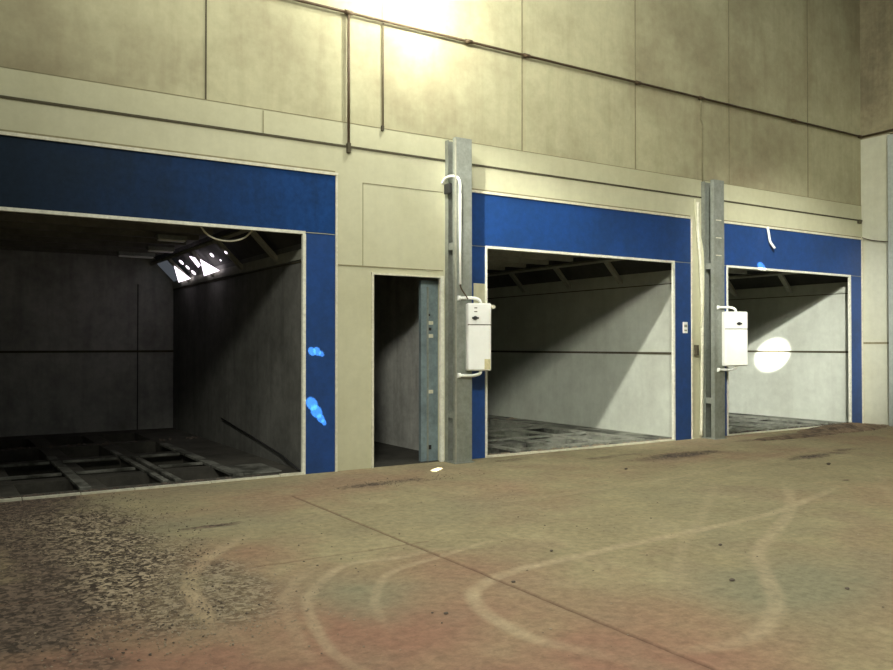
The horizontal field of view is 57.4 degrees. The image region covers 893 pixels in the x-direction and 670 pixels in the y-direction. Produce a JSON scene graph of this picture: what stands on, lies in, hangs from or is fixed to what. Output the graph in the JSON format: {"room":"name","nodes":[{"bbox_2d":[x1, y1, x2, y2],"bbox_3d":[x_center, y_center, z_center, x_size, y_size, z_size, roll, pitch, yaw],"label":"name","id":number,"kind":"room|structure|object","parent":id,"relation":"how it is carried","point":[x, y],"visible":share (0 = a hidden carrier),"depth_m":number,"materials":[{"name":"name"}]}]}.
{"room":"industrial warehouse","nodes":[
{"label":"industrial warehouse","id":0,"kind":"room"},
{"bbox_2d":[0,250,173,436],"bbox_3d":[-7.340,0.178,14.534,4.800,4.000,0.100,0,-1,-33],"label":"wall","id":1,"kind":"structure","parent":0,"point":[50,301],"depth_m":14.92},
{"bbox_2d":[0,350,172,352],"bbox_3d":[-7.310,0.298,14.486,4.800,0.040,0.012,0,-1,-33],"label":"trim","id":2,"kind":"structure","parent":1,"relation":"attached to","point":[72,351],"depth_m":14.96,"materials":[{"name":"black metal"}]},
{"bbox_2d":[137,284,138,429],"bbox_3d":[-5.845,0.414,15.423,0.020,2.750,0.010,0,-1,-33],"label":"trim","id":3,"kind":"structure","parent":1,"relation":"attached to","point":[137,284],"depth_m":15.42,"materials":[{"name":"black metal"}]},
{"bbox_2d":[155,229,223,256],"bbox_3d":[-5.522,-1.596,11.713,4.800,0.120,6.650,0,-1,-33],"label":"ceiling","id":4,"kind":"structure","parent":0,"point":[215,231],"depth_m":12.74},
{"bbox_2d":[0,240,163,253],"bbox_3d":[-6.513,-1.474,13.261,3.700,0.093,0.090,0,-1,-33],"label":"crossbar","id":5,"kind":"object","parent":4,"relation":"attached to","point":[2,242],"visible":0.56,"depth_m":13.43,"materials":[{"name":"grey metal"}]},
{"bbox_2d":[0,234,174,248],"bbox_3d":[-6.125,-1.481,12.655,3.700,0.093,0.090,0,-1,-33],"label":"crossbar","id":6,"kind":"object","parent":4,"relation":"attached to","point":[2,236],"visible":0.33,"depth_m":12.81,"materials":[{"name":"grey metal"}]},
{"bbox_2d":[0,228,185,245],"bbox_3d":[-5.737,-1.489,12.049,3.700,0.093,0.090,0,-1,-33],"label":"crossbar","id":7,"kind":"object","parent":4,"relation":"attached to","point":[9,231],"visible":0.67,"depth_m":12.20,"materials":[{"name":"grey metal"}]},
{"bbox_2d":[0,221,198,240],"bbox_3d":[-5.349,-1.496,11.442,3.700,0.093,0.090,0,-1,-33],"label":"crossbar","id":8,"kind":"object","parent":4,"relation":"attached to","point":[3,224],"visible":0.89,"depth_m":11.55,"materials":[{"name":"grey metal"}]},
{"bbox_2d":[0,213,212,235],"bbox_3d":[-4.961,-1.504,10.836,3.700,0.093,0.090,0,-1,-33],"label":"crossbar","id":9,"kind":"object","parent":4,"relation":"attached to","point":[3,216],"visible":0.89,"depth_m":10.99,"materials":[{"name":"grey metal"}]},
{"bbox_2d":[0,211,227,229],"bbox_3d":[-4.573,-1.511,10.229,3.700,0.093,0.090,0,-1,-33],"label":"crossbar","id":10,"kind":"object","parent":4,"relation":"attached to","point":[0,211],"visible":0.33,"depth_m":10.41,"materials":[{"name":"grey metal"}]},
{"bbox_2d":[117,251,154,258],"bbox_3d":[-5.342,-1.375,14.027,0.600,0.085,0.160,0,-1,-33],"label":"lamp","id":11,"kind":"object","parent":4,"relation":"attached to","point":[119,253],"visible":1,"depth_m":13.96,"materials":[{"name":"metal"}]},
{"bbox_2d":[146,246,174,252],"bbox_3d":[-4.641,-1.385,13.229,0.420,0.085,0.160,0,-1,-33],"label":"lamp","id":12,"kind":"object","parent":4,"relation":"attached to","point":[149,248],"visible":1,"depth_m":13.16,"materials":[{"name":"metal"}]},
{"bbox_2d":[155,234,186,242],"bbox_3d":[-4.002,-1.402,11.858,0.420,0.085,0.160,0,-1,-33],"label":"lamp","id":13,"kind":"object","parent":4,"relation":"attached to","point":[160,237],"visible":1,"depth_m":11.80,"materials":[{"name":"metal"}]},
{"bbox_2d":[173,234,301,469],"bbox_3d":[-3.499,0.160,13.057,0.080,4.000,6.730,0,-1,-33],"label":"wall","id":14,"kind":"structure","parent":0,"point":[237,340],"depth_m":12.33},
{"bbox_2d":[150,229,301,289],"bbox_3d":[-3.687,-1.246,12.948,0.533,0.690,6.520,0,-1,-33],"label":"ceiling","id":15,"kind":"structure","parent":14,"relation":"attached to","point":[207,253],"depth_m":12.42,"materials":[{"name":"paint"}]},
{"bbox_2d":[374,276,437,450],"bbox_3d":[-0.888,0.186,13.142,0.050,3.250,3.900,0,-1,-33],"label":"wall","id":16,"kind":"structure","parent":0,"point":[396,299],"depth_m":12.94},
{"bbox_2d":[0,0,860,205],"bbox_3d":[-1.747,-6.003,10.413,24.200,6.540,0.300,0,-1,-33],"label":"wall","id":17,"kind":"structure","parent":0,"point":[289,56],"depth_m":12.18,"materials":[{"name":"concrete"}]},
{"bbox_2d":[205,0,206,98],"bbox_3d":[-2.812,-6.015,9.554,0.018,6.536,0.018,0,-1,-33],"label":"trim","id":18,"kind":"structure","parent":17,"relation":"attached to","point":[205,0],"depth_m":9.51,"materials":[{"name":"beige metal"}]},
{"bbox_2d":[382,0,382,124],"bbox_3d":[-0.849,-6.000,10.810,0.018,6.536,0.018,0,-1,-33],"label":"trim","id":19,"kind":"structure","parent":17,"relation":"attached to","point":[382,0],"depth_m":10.77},
{"bbox_2d":[521,0,522,150],"bbox_3d":[1.113,-5.984,12.066,0.018,6.536,0.018,0,-1,-33],"label":"trim","id":20,"kind":"structure","parent":17,"relation":"attached to","point":[521,0],"depth_m":12.03,"materials":[{"name":"beige metal"}]},
{"bbox_2d":[293,0,892,137],"bbox_3d":[-0.449,-4.168,9.261,23.170,0.076,3.000,0,-1,-33],"label":"conduit","id":21,"kind":"object","parent":17,"relation":"attached to","point":[347,12],"visible":1,"depth_m":12.30,"materials":[{"name":"grey metal"}]},
{"bbox_2d":[346,15,350,153],"bbox_3d":[-1.257,-3.222,10.466,0.050,1.780,0.060,0,-1,-33],"label":"conduit","id":22,"kind":"object","parent":21,"relation":"hanging from","point":[348,148],"visible":1,"depth_m":10.45,"materials":[{"name":"grey metal"}]},
{"bbox_2d":[381,23,383,130],"bbox_3d":[-0.842,-3.403,10.746,0.038,1.430,0.040,0,-1,-33],"label":"wire","id":23,"kind":"object","parent":21,"relation":"hanging from","point":[382,126],"visible":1,"depth_m":10.75,"materials":[{"name":"grey metal"}]},
{"bbox_2d":[700,100,702,181],"bbox_3d":[4.412,-3.362,14.095,0.068,1.410,0.027,0,-1,-33],"label":"conduit","id":24,"kind":"object","parent":21,"relation":"attached to","point":[700,100],"visible":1,"depth_m":14.09,"materials":[{"name":"grey metal"}]},
{"bbox_2d":[634,0,635,168],"bbox_3d":[3.076,-5.969,13.321,0.018,6.536,0.018,0,-1,-33],"label":"trim","id":25,"kind":"structure","parent":17,"relation":"attached to","point":[634,0],"depth_m":13.29,"materials":[{"name":"beige metal"}]},
{"bbox_2d":[728,0,729,183],"bbox_3d":[5.039,-5.954,14.577,0.018,6.536,0.018,0,-1,-33],"label":"trim","id":26,"kind":"structure","parent":17,"relation":"attached to","point":[728,0],"depth_m":14.55,"materials":[{"name":"beige metal"}]},
{"bbox_2d":[807,8,808,196],"bbox_3d":[7.001,-5.938,15.832,0.018,6.536,0.018,0,-1,-33],"label":"trim","id":27,"kind":"structure","parent":17,"relation":"attached to","point":[807,8],"depth_m":15.81,"materials":[{"name":"beige metal"}]},
{"bbox_2d":[0,98,861,470],"bbox_3d":[-1.735,-0.348,10.324,24.200,4.150,0.305,0,-1,-33],"label":"wall","id":28,"kind":"structure","parent":0,"point":[379,225],"depth_m":10.59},
{"bbox_2d":[0,131,337,501],"bbox_3d":[-3.383,-0.176,9.075,4.730,3.795,0.069,0,-1,-33],"label":"door frame","id":29,"kind":"structure","parent":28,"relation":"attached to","point":[39,174],"depth_m":9.53,"materials":[{"name":"blue paint"}]},
{"bbox_2d":[0,129,334,171],"bbox_3d":[-3.390,-2.087,9.106,4.675,0.024,0.030,0,-1,-33],"label":"trim","id":30,"kind":"structure","parent":29,"relation":"attached to","point":[0,129],"depth_m":9.17,"materials":[{"name":"beige metal"}]},
{"bbox_2d":[338,264,442,270],"bbox_3d":[-0.735,-0.889,10.787,1.625,0.013,0.014,0,-1,-33],"label":"trim","id":31,"kind":"structure","parent":28,"relation":"attached to","point":[338,264],"depth_m":10.76,"materials":[{"name":"beige metal"}]},
{"bbox_2d":[365,183,442,192],"bbox_3d":[-0.570,-1.970,10.908,1.230,0.007,0.010,0,-1,-33],"label":"trim","id":32,"kind":"structure","parent":28,"relation":"attached to","point":[365,183],"depth_m":10.88,"materials":[{"name":"beige metal"}]},
{"bbox_2d":[371,272,443,467],"bbox_3d":[-0.540,0.460,10.957,1.115,2.550,0.150,0,-1,-33],"label":"door frame","id":33,"kind":"structure","parent":28,"relation":"attached to","point":[441,278],"depth_m":11.16,"materials":[{"name":"metal"}]},
{"bbox_2d":[472,190,692,458],"bbox_3d":[2.213,-0.132,12.655,4.695,3.795,0.069,0,-1,-33],"label":"door frame","id":34,"kind":"structure","parent":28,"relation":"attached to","point":[500,221],"depth_m":12.67,"materials":[{"name":"blue paint"}]},
{"bbox_2d":[472,188,689,216],"bbox_3d":[2.205,-2.042,12.685,4.640,0.024,0.030,0,-1,-33],"label":"trim","id":35,"kind":"structure","parent":34,"relation":"attached to","point":[472,188],"depth_m":12.57,"materials":[{"name":"beige metal"}]},
{"bbox_2d":[724,221,863,435],"bbox_3d":[6.576,-0.098,15.446,4.575,3.795,0.069,0,-1,-33],"label":"door frame","id":36,"kind":"structure","parent":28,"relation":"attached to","point":[746,246],"depth_m":15.75,"materials":[{"name":"blue paint"}]},
{"bbox_2d":[767,227,775,248],"bbox_3d":[5.974,-1.787,14.986,0.169,0.408,0.070,0,-1,0],"label":"stub","id":37,"kind":"object","parent":36,"relation":"attached to","point":[768,230],"visible":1,"depth_m":14.97,"materials":[{"name":"white plastic"}]},
{"bbox_2d":[724,220,860,237],"bbox_3d":[6.569,-2.008,15.476,4.520,0.024,0.030,0,-1,-33],"label":"trim","id":38,"kind":"structure","parent":36,"relation":"attached to","point":[724,220],"depth_m":15.45,"materials":[{"name":"beige metal"}]},
{"bbox_2d":[0,67,861,219],"bbox_3d":[-1.744,-2.578,10.367,24.200,0.310,0.310,0,-1,-33],"label":"wall","id":39,"kind":"structure","parent":0,"point":[13,82],"depth_m":10.40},
{"bbox_2d":[0,66,859,205],"bbox_3d":[-1.667,-2.734,10.238,24.190,0.009,0.013,0,-1,-33],"label":"trim","id":40,"kind":"structure","parent":39,"relation":"attached to","point":[0,66],"depth_m":10.44,"materials":[{"name":"beige metal"}]},
{"bbox_2d":[0,95,862,220],"bbox_3d":[-1.660,-2.422,10.224,24.190,0.025,0.038,0,-1,-33],"label":"trim","id":41,"kind":"structure","parent":39,"relation":"attached to","point":[1,96],"depth_m":10.37,"materials":[{"name":"beige metal"}]},
{"bbox_2d":[0,413,892,669],"bbox_3d":[2.260,1.858,5.074,25.300,0.409,26.150,0,-1,-33],"label":"floor","id":42,"kind":"structure","parent":0,"point":[774,617],"depth_m":6.13,"materials":[{"name":"concrete"}]},
{"bbox_2d":[0,461,49,467],"bbox_3d":[-5.652,1.717,10.781,0.720,0.030,0.090,0,-1,-33],"label":"cross beam","id":43,"kind":"structure","parent":42,"relation":"on","point":[45,462],"depth_m":10.80,"materials":[{"name":"grey metal"}]},
{"bbox_2d":[0,472,61,480],"bbox_3d":[-5.032,1.706,9.813,0.720,0.030,0.090,0,-1,-33],"label":"cross beam","id":44,"kind":"structure","parent":42,"relation":"on","point":[60,473],"depth_m":9.80,"materials":[{"name":"grey metal"}]},
{"bbox_2d":[46,456,90,490],"bbox_3d":[-4.778,1.708,10.231,0.120,0.035,2.980,0,-1,-33],"label":"beam","id":45,"kind":"structure","parent":42,"relation":"on","point":[78,482],"depth_m":9.93,"materials":[{"name":"grey metal"}]},
{"bbox_2d":[62,457,117,462],"bbox_3d":[-4.919,1.723,11.250,0.700,0.030,0.090,0,-1,-33],"label":"cross beam","id":46,"kind":"structure","parent":42,"relation":"on","point":[103,458],"depth_m":11.21,"materials":[{"name":"grey metal"}]},
{"bbox_2d":[75,467,134,474],"bbox_3d":[-4.300,1.711,10.282,0.700,0.030,0.090,0,-1,-33],"label":"cross beam","id":47,"kind":"structure","parent":42,"relation":"on","point":[125,468],"depth_m":10.26,"materials":[{"name":"grey metal"}]},
{"bbox_2d":[110,450,168,482],"bbox_3d":[-4.107,1.715,10.779,0.070,0.035,3.180,0,-1,-33],"label":"beam","id":48,"kind":"structure","parent":42,"relation":"on","point":[149,472],"depth_m":10.49,"materials":[{"name":"grey metal"}]},
{"bbox_2d":[0,436,293,498],"bbox_3d":[-4.957,1.722,10.982,4.427,0.024,4.750,0,-1,-33],"label":"rails","id":49,"kind":"object","parent":42,"relation":"on","point":[192,437],"visible":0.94,"depth_m":9.42,"materials":[{"name":"grey metal"}]},
{"bbox_2d":[130,455,180,481],"bbox_3d":[-3.801,1.712,10.559,0.070,0.035,2.480,0,-1,-33],"label":"beam","id":50,"kind":"structure","parent":42,"relation":"on","point":[170,476],"depth_m":10.33,"materials":[{"name":"grey metal"}]},
{"bbox_2d":[139,452,179,457],"bbox_3d":[-4.136,1.729,11.751,0.560,0.030,0.090,0,-1,-33],"label":"cross beam","id":51,"kind":"structure","parent":42,"relation":"on","point":[175,453],"depth_m":11.71,"materials":[{"name":"grey metal"}]},
{"bbox_2d":[158,462,202,467],"bbox_3d":[-3.516,1.717,10.783,0.560,0.030,0.090,0,-1,-33],"label":"cross beam","id":52,"kind":"structure","parent":42,"relation":"on","point":[190,463],"depth_m":10.74,"materials":[{"name":"grey metal"}]},
{"bbox_2d":[160,443,243,476],"bbox_3d":[-3.517,1.723,11.453,0.130,0.035,3.680,0,-1,-33],"label":"beam","id":53,"kind":"structure","parent":42,"relation":"on","point":[210,463],"depth_m":11.04,"materials":[{"name":"grey metal"}]},
{"bbox_2d":[226,463,280,474],"bbox_3d":[-2.485,1.719,10.469,0.480,0.020,0.750,0,-1,-33],"label":"steel plate","id":54,"kind":"object","parent":42,"relation":"on","point":[257,468],"visible":0.82,"depth_m":10.43,"materials":[{"name":"grey metal"}]},
{"bbox_2d":[221,418,300,471],"bbox_3d":[-2.717,1.523,11.670,0.045,0.423,3.383,0,-1,-32],"label":"pipe","id":55,"kind":"object","parent":42,"relation":"on","point":[280,454],"visible":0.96,"depth_m":11.39,"materials":[{"name":"black metal"}]},
{"bbox_2d":[419,280,437,461],"bbox_3d":[-0.238,0.493,11.269,0.286,2.490,0.065,0,-1,-22],"label":"channel","id":56,"kind":"object","parent":42,"relation":"on","point":[428,290],"visible":1,"depth_m":11.24,"materials":[{"name":"metal"}]},
{"bbox_2d":[2,428,887,669],"bbox_3d":[3.014,1.706,9.111,17.066,0.004,6.635,0,-1,-33],"label":"flakes","id":57,"kind":"object","parent":42,"relation":"on","point":[238,587],"visible":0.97,"depth_m":5.23,"materials":[{"name":"brown"}]},
{"bbox_2d":[0,426,891,667],"bbox_3d":[3.031,1.704,9.112,17.035,0.007,6.654,0,-1,-33],"label":"gravel","id":58,"kind":"object","parent":42,"relation":"on","point":[20,547],"visible":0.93,"depth_m":6.21,"materials":[{"name":"grey gravel"}]},
{"bbox_2d":[444,137,474,463],"bbox_3d":[0.168,-0.473,11.178,0.315,4.420,0.300,0,-1,-33],"label":"steel column","id":59,"kind":"structure","parent":42,"relation":"on","point":[458,153],"depth_m":11.10,"materials":[{"name":"metal"}]},
{"bbox_2d":[441,175,467,298],"bbox_3d":[0.092,-1.332,11.076,0.411,1.703,0.114,0,-1,27],"label":"conduit","id":60,"kind":"object","parent":59,"relation":"attached to","point":[447,187],"visible":1,"depth_m":11.01,"materials":[{"name":"plastic"}]},
{"bbox_2d":[444,183,451,194],"bbox_3d":[0.022,-1.994,11.115,0.050,0.140,0.140,0,-1,-33],"label":"socket","id":61,"kind":"object","parent":60,"relation":"attached to","point":[447,187],"depth_m":11.08,"materials":[{"name":"grey plastic"}]},
{"bbox_2d":[457,296,494,377],"bbox_3d":[0.397,0.023,11.037,0.511,1.110,0.193,0,-1,-10],"label":"control box","id":62,"kind":"object","parent":59,"relation":"attached to","point":[478,315],"visible":1,"depth_m":10.99,"materials":[{"name":"white metal"}]},
{"bbox_2d":[488,429,509,431],"bbox_3d":[0.856,1.770,15.063,0.740,0.030,0.090,0,-1,-33],"label":"cross beam","id":63,"kind":"structure","parent":42,"relation":"on","point":[495,430],"depth_m":15.12,"materials":[{"name":"grey metal"}]},
{"bbox_2d":[488,438,510,441],"bbox_3d":[0.745,1.752,13.568,0.740,0.030,0.090,0,-1,-33],"label":"cross beam","id":64,"kind":"structure","parent":42,"relation":"on","point":[497,439],"depth_m":13.62,"materials":[{"name":"grey metal"}]},
{"bbox_2d":[488,444,520,451],"bbox_3d":[0.196,1.749,13.591,0.100,0.035,3.280,0,-1,-33],"label":"beam","id":65,"kind":"structure","parent":42,"relation":"on","point":[489,445],"depth_m":12.44,"materials":[{"name":"grey metal"}]},
{"bbox_2d":[488,433,566,447],"bbox_3d":[0.819,1.758,14.286,0.120,0.035,3.780,0,-1,-33],"label":"beam","id":66,"kind":"structure","parent":42,"relation":"on","point":[489,434],"depth_m":13.40,"materials":[{"name":"grey metal"}]},
{"bbox_2d":[514,426,543,429],"bbox_3d":[1.572,1.776,15.522,0.640,0.030,0.090,0,-1,-33],"label":"cross beam","id":67,"kind":"structure","parent":42,"relation":"on","point":[539,427],"depth_m":15.51,"materials":[{"name":"grey metal"}]},
{"bbox_2d":[518,435,551,438],"bbox_3d":[1.503,1.758,14.053,0.740,0.030,0.090,0,-1,-33],"label":"cross beam","id":68,"kind":"structure","parent":42,"relation":"on","point":[537,436],"depth_m":14.03,"materials":[{"name":"grey metal"}]},
{"bbox_2d":[517,445,556,450],"bbox_3d":[1.391,1.739,12.557,0.740,0.030,0.090,0,-1,-33],"label":"cross beam","id":69,"kind":"structure","parent":42,"relation":"on","point":[548,446],"depth_m":12.53,"materials":[{"name":"grey metal"}]},
{"bbox_2d":[512,428,608,443],"bbox_3d":[1.927,1.757,14.224,0.100,0.035,2.480,0,-1,-33],"label":"beam","id":70,"kind":"structure","parent":42,"relation":"on","point":[515,429],"depth_m":14.09,"materials":[{"name":"grey metal"}]},
{"bbox_2d":[490,419,644,440],"bbox_3d":[2.116,1.772,15.413,0.120,0.035,4.280,0,-1,-33],"label":"beam","id":71,"kind":"structure","parent":42,"relation":"on","point":[495,420],"depth_m":15.09,"materials":[{"name":"grey metal"}]},
{"bbox_2d":[559,432,585,435],"bbox_3d":[2.219,1.763,14.511,0.640,0.030,0.090,0,-1,-33],"label":"cross beam","id":72,"kind":"structure","parent":42,"relation":"on","point":[576,433],"depth_m":14.49,"materials":[{"name":"grey metal"}]},
{"bbox_2d":[487,417,671,454],"bbox_3d":[0.972,1.769,14.766,4.143,0.023,4.751,0,-1,-33],"label":"rubble","id":73,"kind":"object","parent":42,"relation":"on","point":[511,417],"visible":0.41,"depth_m":12.75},
{"bbox_2d":[562,441,599,446],"bbox_3d":[2.149,1.745,13.042,0.740,0.030,0.090,0,-1,-33],"label":"cross beam","id":74,"kind":"structure","parent":42,"relation":"on","point":[595,442],"depth_m":13.00,"materials":[{"name":"grey metal"}]},
{"bbox_2d":[607,438,634,442],"bbox_3d":[2.865,1.751,13.500,0.640,0.030,0.090,0,-1,-33],"label":"cross beam","id":75,"kind":"structure","parent":42,"relation":"on","point":[630,439],"depth_m":13.47,"materials":[{"name":"grey metal"}]},
{"bbox_2d":[701,179,726,439],"bbox_3d":[4.591,-0.438,14.008,0.315,4.420,0.300,0,-1,-33],"label":"steel column","id":76,"kind":"structure","parent":42,"relation":"on","point":[712,193],"depth_m":13.93,"materials":[{"name":"metal"}]},
{"bbox_2d":[694,199,703,435],"bbox_3d":[4.335,-0.304,13.964,0.189,4.051,0.088,0,-1,-33],"label":"cable bundle","id":77,"kind":"object","parent":76,"relation":"attached to","point":[696,204],"visible":1,"depth_m":13.96,"materials":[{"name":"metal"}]},
{"bbox_2d":[717,305,747,371],"bbox_3d":[4.867,0.061,13.905,0.544,1.125,0.190,0,-1,-11],"label":"control box","id":78,"kind":"object","parent":76,"relation":"attached to","point":[734,324],"visible":1,"depth_m":13.86,"materials":[{"name":"white metal"}]},
{"bbox_2d":[729,420,743,422],"bbox_3d":[5.883,1.792,16.855,0.740,0.030,0.090,0,-1,-33],"label":"cross beam","id":79,"kind":"structure","parent":42,"relation":"on","point":[733,420],"depth_m":16.94,"materials":[{"name":"grey metal"}]},
{"bbox_2d":[735,427,766,430],"bbox_3d":[5.729,1.773,15.332,0.840,0.030,0.090,0,-1,-33],"label":"cross beam","id":80,"kind":"structure","parent":42,"relation":"on","point":[758,428],"depth_m":15.32,"materials":[{"name":"grey metal"}]},
{"bbox_2d":[729,423,774,428],"bbox_3d":[5.199,1.792,17.088,0.120,0.035,3.780,0,-1,-33],"label":"beam","id":81,"kind":"structure","parent":42,"relation":"on","point":[733,424],"depth_m":15.88,"materials":[{"name":"grey metal"}]},
{"bbox_2d":[746,418,767,420],"bbox_3d":[6.599,1.798,17.313,0.640,0.030,0.090,0,-1,-33],"label":"cross beam","id":82,"kind":"structure","parent":42,"relation":"on","point":[759,418],"depth_m":17.31,"materials":[{"name":"grey metal"}]},
{"bbox_2d":[729,418,803,426],"bbox_3d":[6.200,1.794,17.194,0.100,0.035,2.880,0,-1,-33],"label":"beam","id":83,"kind":"structure","parent":42,"relation":"on","point":[745,420],"depth_m":16.60,"materials":[{"name":"grey metal"}]},
{"bbox_2d":[729,414,827,424],"bbox_3d":[6.766,1.801,17.794,0.120,0.035,3.280,0,-1,-33],"label":"beam","id":84,"kind":"structure","parent":42,"relation":"on","point":[733,415],"depth_m":17.26,"materials":[{"name":"grey metal"}]},
{"bbox_2d":[770,425,795,427],"bbox_3d":[6.530,1.780,15.844,0.740,0.030,0.090,0,-1,-33],"label":"cross beam","id":85,"kind":"structure","parent":42,"relation":"on","point":[782,426],"depth_m":15.81,"materials":[{"name":"grey metal"}]},
{"bbox_2d":[730,422,846,433],"bbox_3d":[5.322,1.803,17.550,4.046,0.024,4.749,0,-1,-33],"label":"rubble","id":86,"kind":"object","parent":42,"relation":"on","point":[844,422],"visible":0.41,"depth_m":15.58,"materials":[{"name":"grey concrete"}]},
{"bbox_2d":[752,432,839,440],"bbox_3d":[6.167,1.761,14.277,2.600,0.066,0.440,0,-1,-33],"label":"drift","id":87,"kind":"object","parent":42,"relation":"on","point":[816,434],"visible":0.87,"depth_m":14.06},
{"bbox_2d":[802,423,819,425],"bbox_3d":[7.246,1.785,16.302,0.640,0.030,0.090,0,-1,-33],"label":"cross beam","id":88,"kind":"structure","parent":42,"relation":"on","point":[805,424],"depth_m":16.30,"materials":[{"name":"grey metal"}]},
{"bbox_2d":[797,422,886,432],"bbox_3d":[7.507,1.741,15.431,2.600,0.150,0.840,0,-1,-33],"label":"heap","id":89,"kind":"object","parent":42,"relation":"on","point":[849,427],"visible":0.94,"depth_m":15.12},
{"bbox_2d":[861,134,890,424],"bbox_3d":[8.713,-1.107,16.511,0.060,5.820,0.600,0,-1,-33],"label":"wall pier","id":90,"kind":"object","parent":42,"relation":"on","point":[874,165],"visible":0.69,"depth_m":16.50,"materials":[{"name":"paint"}]},
{"bbox_2d":[863,342,888,343],"bbox_3d":[8.682,0.162,16.475,0.015,0.040,0.600,0,-1,-33],"label":"trim","id":91,"kind":"structure","parent":90,"relation":"attached to","point":[863,342],"depth_m":16.47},
{"bbox_2d":[887,134,892,425],"bbox_3d":[8.802,-1.078,16.057,0.120,5.750,0.140,0,-1,-33],"label":"post","id":92,"kind":"object","parent":42,"relation":"on","point":[889,137],"visible":1,"depth_m":16.04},
{"bbox_2d":[487,270,671,436],"bbox_3d":[2.288,0.206,16.759,0.080,4.000,6.730,0,-1,-33],"label":"wall","id":93,"kind":"structure","parent":0,"point":[619,392],"depth_m":15.96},
{"bbox_2d":[487,257,670,298],"bbox_3d":[2.100,-1.201,16.650,0.533,0.690,6.520,0,-1,-33],"label":"ceiling","id":94,"kind":"structure","parent":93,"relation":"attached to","point":[580,267],"depth_m":16.10,"materials":[{"name":"paint"}]},
{"bbox_2d":[491,350,671,354],"bbox_3d":[2.250,0.350,16.733,0.012,0.040,6.530,0,-1,-33],"label":"trim","id":95,"kind":"structure","parent":93,"relation":"attached to","point":[592,352],"depth_m":15.91,"materials":[{"name":"grey metal"}]},
{"bbox_2d":[728,282,848,421],"bbox_3d":[6.618,0.240,19.529,0.080,4.000,6.730,0,-1,-33],"label":"wall","id":96,"kind":"structure","parent":0,"point":[814,386],"depth_m":17.87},
{"bbox_2d":[728,270,847,299],"bbox_3d":[6.430,-1.167,19.420,0.533,0.690,6.520,0,-1,-33],"label":"cove","id":97,"kind":"object","parent":96,"relation":"attached to","point":[752,279],"visible":0.2,"depth_m":18.03,"materials":[{"name":"paint"}]},
{"bbox_2d":[748,350,847,352],"bbox_3d":[6.579,0.384,19.502,0.012,0.040,6.530,0,-1,-33],"label":"trim","id":98,"kind":"structure","parent":96,"relation":"attached to","point":[748,350],"depth_m":17.66,"materials":[{"name":"grey metal"}]},
{"bbox_2d":[860,0,892,139],"bbox_3d":[13.267,-6.694,9.461,0.060,5.180,17.500,0,-1,-33],"label":"wall","id":99,"kind":"structure","parent":0,"point":[876,16],"depth_m":16.51,"materials":[{"name":"concrete"}]},
{"bbox_3d":[0.404,-1.550,15.504,4.470,0.120,6.650,0,-1,-33],"label":"ceiling","id":100,"kind":"structure","parent":0,"visible":0},
{"bbox_2d":[487,265,504,269],"bbox_3d":[-0.199,-1.435,16.446,3.370,0.093,0.090,0,-1,-33],"label":"crossbar","id":101,"kind":"object","parent":100,"relation":"attached to","point":[488,267],"visible":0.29,"depth_m":17.18,"materials":[{"name":"paint"}]},
{"bbox_2d":[487,261,525,267],"bbox_3d":[0.189,-1.442,15.840,3.370,0.093,0.090,0,-1,-33],"label":"crossbar","id":102,"kind":"object","parent":100,"relation":"attached to","point":[489,263],"visible":0.29,"depth_m":16.45,"materials":[{"name":"paint"}]},
{"bbox_2d":[487,256,548,264],"bbox_3d":[0.577,-1.450,15.233,3.370,0.093,0.090,0,-1,-33],"label":"crossbar","id":103,"kind":"object","parent":100,"relation":"attached to","point":[489,258],"visible":0.29,"depth_m":15.71,"materials":[{"name":"paint"}]},
{"bbox_2d":[487,250,572,261],"bbox_3d":[0.965,-1.457,14.627,3.370,0.093,0.090,0,-1,-33],"label":"crossbar","id":104,"kind":"object","parent":100,"relation":"attached to","point":[489,252],"visible":0.57,"depth_m":14.94,"materials":[{"name":"paint"}]},
{"bbox_2d":[487,249,597,257],"bbox_3d":[1.353,-1.465,14.020,3.370,0.093,0.090,0,-1,-33],"label":"crossbar","id":105,"kind":"object","parent":100,"relation":"attached to","point":[487,249],"visible":0.14,"depth_m":14.17,"materials":[{"name":"paint"}]},
{"bbox_3d":[4.747,-1.516,18.282,4.440,0.120,6.650,0,-1,-33],"label":"ceiling","id":106,"kind":"structure","parent":0,"visible":0},
{"bbox_2d":[728,269,746,273],"bbox_3d":[5.307,-1.423,17.404,3.340,0.093,0.090,0,-1,-33],"label":"crossbar","id":107,"kind":"object","parent":106,"relation":"attached to","point":[733,271],"visible":0.29,"depth_m":18.11,"materials":[{"name":"paint"}]},
{"bbox_2d":[728,268,774,271],"bbox_3d":[5.695,-1.431,16.798,3.340,0.093,0.090,0,-1,-33],"label":"crossbar","id":108,"kind":"object","parent":106,"relation":"attached to","point":[728,268],"visible":0.14,"depth_m":17.21,"materials":[{"name":"paint"}]},
{"bbox_3d":[-3.738,-1.431,8.923,4.800,0.280,0.030,0,-1,-33],"label":"wall","id":109,"kind":"structure","parent":0,"visible":0},
{"bbox_2d":[200,226,251,241],"bbox_3d":[-2.635,-1.201,9.756,0.637,0.172,0.033,0,-1,-33],"label":"hanging cable","id":110,"kind":"object","parent":109,"relation":"hanging from","point":[203,230],"visible":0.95,"depth_m":9.74,"materials":[{"name":"metal"}]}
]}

